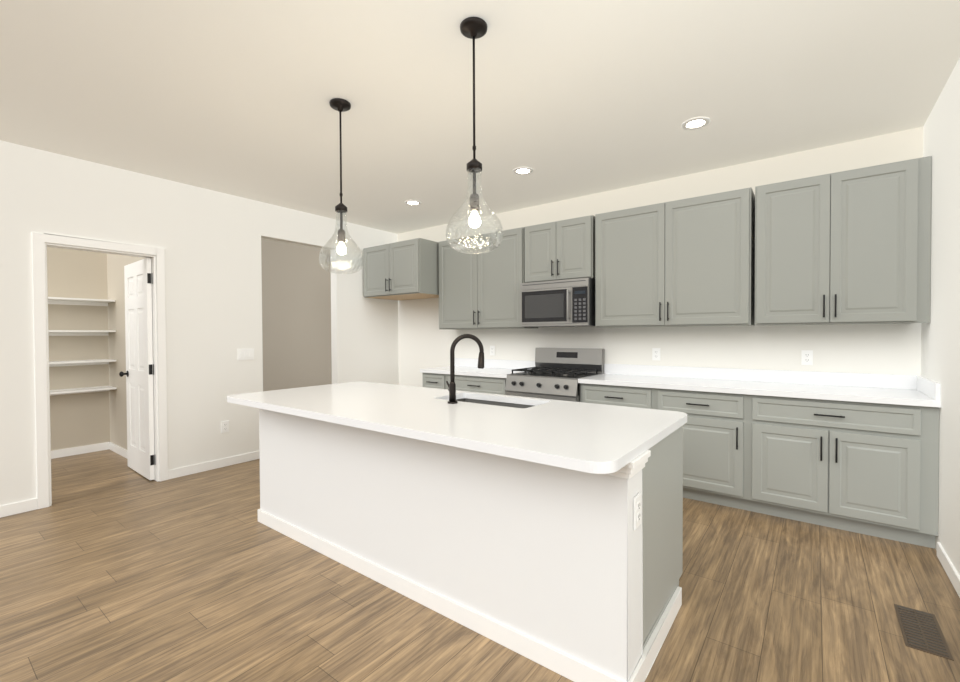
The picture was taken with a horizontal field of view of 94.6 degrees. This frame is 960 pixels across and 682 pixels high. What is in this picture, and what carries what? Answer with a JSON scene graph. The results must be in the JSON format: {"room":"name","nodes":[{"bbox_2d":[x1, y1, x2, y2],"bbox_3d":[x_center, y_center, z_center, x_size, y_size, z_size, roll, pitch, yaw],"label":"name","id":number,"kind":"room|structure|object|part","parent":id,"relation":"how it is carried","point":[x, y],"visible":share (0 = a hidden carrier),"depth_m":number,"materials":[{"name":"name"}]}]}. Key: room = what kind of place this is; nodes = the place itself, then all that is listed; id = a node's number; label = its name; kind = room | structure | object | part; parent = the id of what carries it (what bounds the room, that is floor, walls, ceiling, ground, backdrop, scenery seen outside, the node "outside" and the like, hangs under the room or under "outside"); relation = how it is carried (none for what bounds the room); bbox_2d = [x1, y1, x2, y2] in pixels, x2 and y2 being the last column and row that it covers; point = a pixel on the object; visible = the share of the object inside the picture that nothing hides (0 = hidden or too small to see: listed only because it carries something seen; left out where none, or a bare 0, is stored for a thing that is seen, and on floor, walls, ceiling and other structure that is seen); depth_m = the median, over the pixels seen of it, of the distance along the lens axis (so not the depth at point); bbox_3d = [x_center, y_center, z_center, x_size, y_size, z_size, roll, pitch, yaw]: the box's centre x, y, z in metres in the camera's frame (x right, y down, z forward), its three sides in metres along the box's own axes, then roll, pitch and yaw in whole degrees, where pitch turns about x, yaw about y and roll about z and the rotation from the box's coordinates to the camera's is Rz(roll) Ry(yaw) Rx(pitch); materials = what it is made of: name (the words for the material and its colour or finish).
{"room":"kitchen","nodes":[
{"label":"kitchen","id":0,"kind":"room"},
{"bbox_2d":[47,238,331,450],"bbox_3d":[-3.383,-0.116,5.048,1.800,2.740,4.672,0,1,37],"label":"wall","id":1,"kind":"structure","parent":0,"point":[79,419],"depth_m":5.09,"materials":[{"name":"beige paint"}]},
{"bbox_2d":[51,442,126,458],"bbox_3d":[-4.158,1.233,3.953,1.700,0.085,1.750,0,1,37],"label":"baseboard","id":2,"kind":"structure","parent":1,"relation":"attached to","point":[115,448],"depth_m":4.94,"materials":[{"name":"white paint"}]},
{"bbox_2d":[0,140,398,505],"bbox_3d":[-3.598,-0.085,3.173,0.120,2.740,7.922,0,1,37],"label":"wall","id":3,"kind":"structure","parent":0,"point":[210,239],"depth_m":4.19,"materials":[{"name":"white paint"}]},
{"bbox_2d":[32,232,167,508],"bbox_3d":[-3.172,0.222,3.739,0.152,2.104,0.854,0,1,37],"label":"door frame","id":4,"kind":"structure","parent":3,"relation":"attached to","point":[40,241],"depth_m":3.48,"materials":[{"name":"white paint"}]},
{"bbox_2d":[0,451,259,517],"bbox_3d":[-3.539,1.242,3.153,0.013,0.085,7.921,0,1,37],"label":"baseboard","id":5,"kind":"structure","parent":3,"relation":"attached to","point":[27,505],"depth_m":4.18,"materials":[{"name":"white paint"}]},
{"bbox_2d":[221,420,228,432],"bbox_3d":[-2.557,0.860,4.447,0.010,0.116,0.072,0,1,37],"label":"outlet","id":6,"kind":"object","parent":3,"relation":"attached to","point":[224,424],"visible":1,"depth_m":4.44,"materials":[{"name":"white plastic"}]},
{"bbox_2d":[238,348,253,359],"bbox_3d":[-2.430,0.137,4.606,0.012,0.116,0.164,0,1,37],"label":"wall switch","id":7,"kind":"object","parent":3,"relation":"attached to","point":[243,354],"visible":1,"depth_m":4.60,"materials":[{"name":"white plastic"}]},
{"bbox_2d":[0,0,959,233],"bbox_3d":[-1.402,-1.471,1.560,5.553,0.060,8.042,0,1,37],"label":"ceiling","id":8,"kind":"structure","parent":0,"point":[232,97],"depth_m":2.58,"materials":[{"name":"white paint"}]},
{"bbox_2d":[329,98,350,254],"bbox_3d":[-0.856,-0.942,2.730,0.270,1.037,0.270,0,1,37],"label":"pendant light","id":9,"kind":"object","parent":8,"relation":"hanging from","point":[338,104],"visible":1,"depth_m":2.72,"materials":[{"name":"black metal"}]},
{"bbox_3d":[-0.854,-0.571,2.736,0.058,0.077,0.057,0,1,37],"label":"bulb","id":10,"kind":"part","parent":9,"relation":"part of","materials":[{"name":"white glass"}]},
{"bbox_2d":[405,200,420,204],"bbox_3d":[-0.723,-1.490,4.782,0.176,0.008,0.176,0,1,37],"label":"recessed light","id":11,"kind":"object","parent":8,"relation":"in","point":[409,202],"visible":1,"depth_m":4.77,"materials":[{"name":"white"}]},
{"bbox_2d":[460,17,486,227],"bbox_3d":[-0.027,-0.935,2.053,0.270,1.037,0.270,0,1,37],"label":"pendant light","id":12,"kind":"object","parent":8,"relation":"hanging from","point":[473,28],"visible":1,"depth_m":2.04,"materials":[{"name":"black metal"}]},
{"bbox_3d":[-0.025,-0.564,2.059,0.058,0.077,0.057,0,1,37],"label":"bulb","id":13,"kind":"part","parent":12,"relation":"part of","materials":[{"name":"white glass"}]},
{"bbox_2d":[513,167,532,174],"bbox_3d":[0.375,-1.481,3.864,0.176,0.008,0.176,0,1,37],"label":"recessed light","id":14,"kind":"object","parent":8,"relation":"in","point":[521,170],"visible":1,"depth_m":3.85,"materials":[{"name":"white"}]},
{"bbox_2d":[681,117,709,129],"bbox_3d":[1.462,-1.472,3.005,0.176,0.008,0.176,0,1,37],"label":"recessed light","id":15,"kind":"object","parent":8,"relation":"in","point":[698,122],"visible":1,"depth_m":3.00,"materials":[{"name":"white"}]},
{"bbox_2d":[0,449,959,681],"bbox_3d":[-2.186,1.323,2.207,7.553,0.060,8.042,0,1,37],"label":"floor","id":16,"kind":"structure","parent":0,"point":[126,576],"depth_m":2.18,"materials":[{"name":"brown wood"}]},
{"bbox_2d":[48,258,154,479],"bbox_3d":[-4.130,0.264,3.913,1.778,2.000,1.746,0,1,37],"label":"pantry","id":17,"kind":"object","parent":16,"relation":"on","point":[138,282],"visible":1,"depth_m":4.21,"materials":[{"name":"white paint"}]},
{"bbox_2d":[48,297,116,395],"bbox_3d":[-4.262,0.076,4.010,1.448,1.038,1.746,0,1,37],"label":"shelf","id":18,"kind":"object","parent":17,"relation":"attached to","point":[51,300],"depth_m":4.85,"materials":[{"name":"white paint"}]},
{"bbox_3d":[-3.242,0.255,4.213,0.722,2.000,0.168,0,1,39],"label":"door","id":19,"kind":"part","parent":17,"relation":"part of","materials":[{"name":"white paint"}]},
{"bbox_2d":[227,334,686,681],"bbox_3d":[-0.318,0.620,2.609,2.664,1.321,1.122,0,1,37],"label":"kitchen island","id":20,"kind":"object","parent":16,"relation":"on","point":[550,531],"visible":1,"depth_m":1.97,"materials":[{"name":"white paint"}]},
{"bbox_2d":[227,381,686,473],"bbox_3d":[-0.326,0.383,2.604,2.652,0.038,1.112,0,1,37],"label":"island countertop","id":21,"kind":"structure","parent":20,"relation":"on","point":[593,438],"depth_m":2.09,"materials":[{"name":"white stone"}]},
{"bbox_2d":[446,334,483,403],"bbox_3d":[-0.113,0.160,2.643,0.216,0.405,0.201,0,1,37],"label":"faucet","id":22,"kind":"object","parent":21,"relation":"on","point":[452,386],"depth_m":2.58,"materials":[{"name":"black metal"}]},
{"bbox_2d":[456,398,532,407],"bbox_3d":[0.065,0.513,2.726,0.724,0.228,0.364,0,1,37],"label":"sink","id":23,"kind":"object","parent":21,"relation":"in","point":[490,401],"depth_m":2.88,"materials":[{"name":"silver metal"}]},
{"bbox_2d":[633,492,640,529],"bbox_3d":[0.580,0.624,1.627,0.010,0.116,0.072,0,1,37],"label":"outlet","id":24,"kind":"object","parent":20,"relation":"attached to","point":[636,495],"depth_m":1.61,"materials":[{"name":"white plastic"}]},
{"bbox_2d":[363,156,940,548],"bbox_3d":[0.746,0.024,4.394,5.288,2.442,0.735,0,1,37],"label":"kitchen cabinets","id":25,"kind":"object","parent":16,"relation":"on","point":[852,452],"visible":0.84,"depth_m":3.36,"materials":[{"name":"grey paint"}]},
{"bbox_2d":[505,348,603,401],"bbox_3d":[0.734,0.663,4.407,0.758,1.165,0.722,0,1,37],"label":"gas range","id":26,"kind":"object","parent":25,"relation":"in","point":[557,373],"depth_m":4.34,"materials":[{"name":"silver metal"}]},
{"bbox_2d":[520,278,594,326],"bbox_3d":[0.822,-0.374,4.510,0.751,0.451,0.446,0,1,37],"label":"microwave","id":27,"kind":"object","parent":25,"relation":"in","point":[554,302],"depth_m":4.34,"materials":[{"name":"grey metal"}]},
{"bbox_2d":[420,358,940,406],"bbox_3d":[1.184,0.302,4.126,4.263,0.139,0.642,0,1,37],"label":"countertop","id":28,"kind":"structure","parent":25,"relation":"on","point":[913,390],"depth_m":3.47,"materials":[{"name":"white stone"}]},
{"bbox_2d":[894,604,953,660],"bbox_3d":[1.950,1.274,1.960,0.140,0.006,0.360,0,1,37],"label":"floor vent","id":29,"kind":"object","parent":16,"relation":"in","point":[921,630],"visible":1,"depth_m":1.94,"materials":[{"name":"brown metal"}]},
{"bbox_2d":[398,127,922,386],"bbox_3d":[0.995,-0.131,4.741,5.553,2.740,0.120,0,1,37],"label":"wall","id":30,"kind":"structure","parent":0,"point":[895,349],"depth_m":3.94,"materials":[{"name":"white paint"}]},
{"bbox_2d":[490,346,494,354],"bbox_3d":[0.148,0.114,5.302,0.072,0.116,0.010,0,1,37],"label":"wall outlet","id":31,"kind":"object","parent":30,"relation":"attached to","point":[492,348],"visible":1,"depth_m":5.30,"materials":[{"name":"white plastic"}]},
{"bbox_2d":[652,348,659,360],"bbox_3d":[1.655,0.125,4.162,0.072,0.116,0.010,0,1,37],"label":"wall outlet","id":32,"kind":"object","parent":30,"relation":"attached to","point":[655,351],"visible":1,"depth_m":4.16,"materials":[{"name":"white plastic"}]},
{"bbox_2d":[801,350,812,364],"bbox_3d":[2.564,0.131,3.474,0.072,0.116,0.010,0,1,37],"label":"wall outlet","id":33,"kind":"object","parent":30,"relation":"attached to","point":[806,355],"visible":1,"depth_m":3.47,"materials":[{"name":"white plastic"}]},
{"bbox_2d":[921,58,959,575],"bbox_3d":[0.735,-0.055,-0.104,0.120,2.740,7.922,0,1,37],"label":"wall","id":34,"kind":"structure","parent":0,"point":[940,338],"depth_m":2.49,"materials":[{"name":"white paint"}]},
{"bbox_2d":[937,542,959,597],"bbox_3d":[0.495,1.277,-0.299,0.013,0.085,7.282,0,1,37],"label":"baseboard","id":35,"kind":"structure","parent":34,"relation":"attached to","point":[950,570],"depth_m":2.37,"materials":[{"name":"white paint"}]}
]}

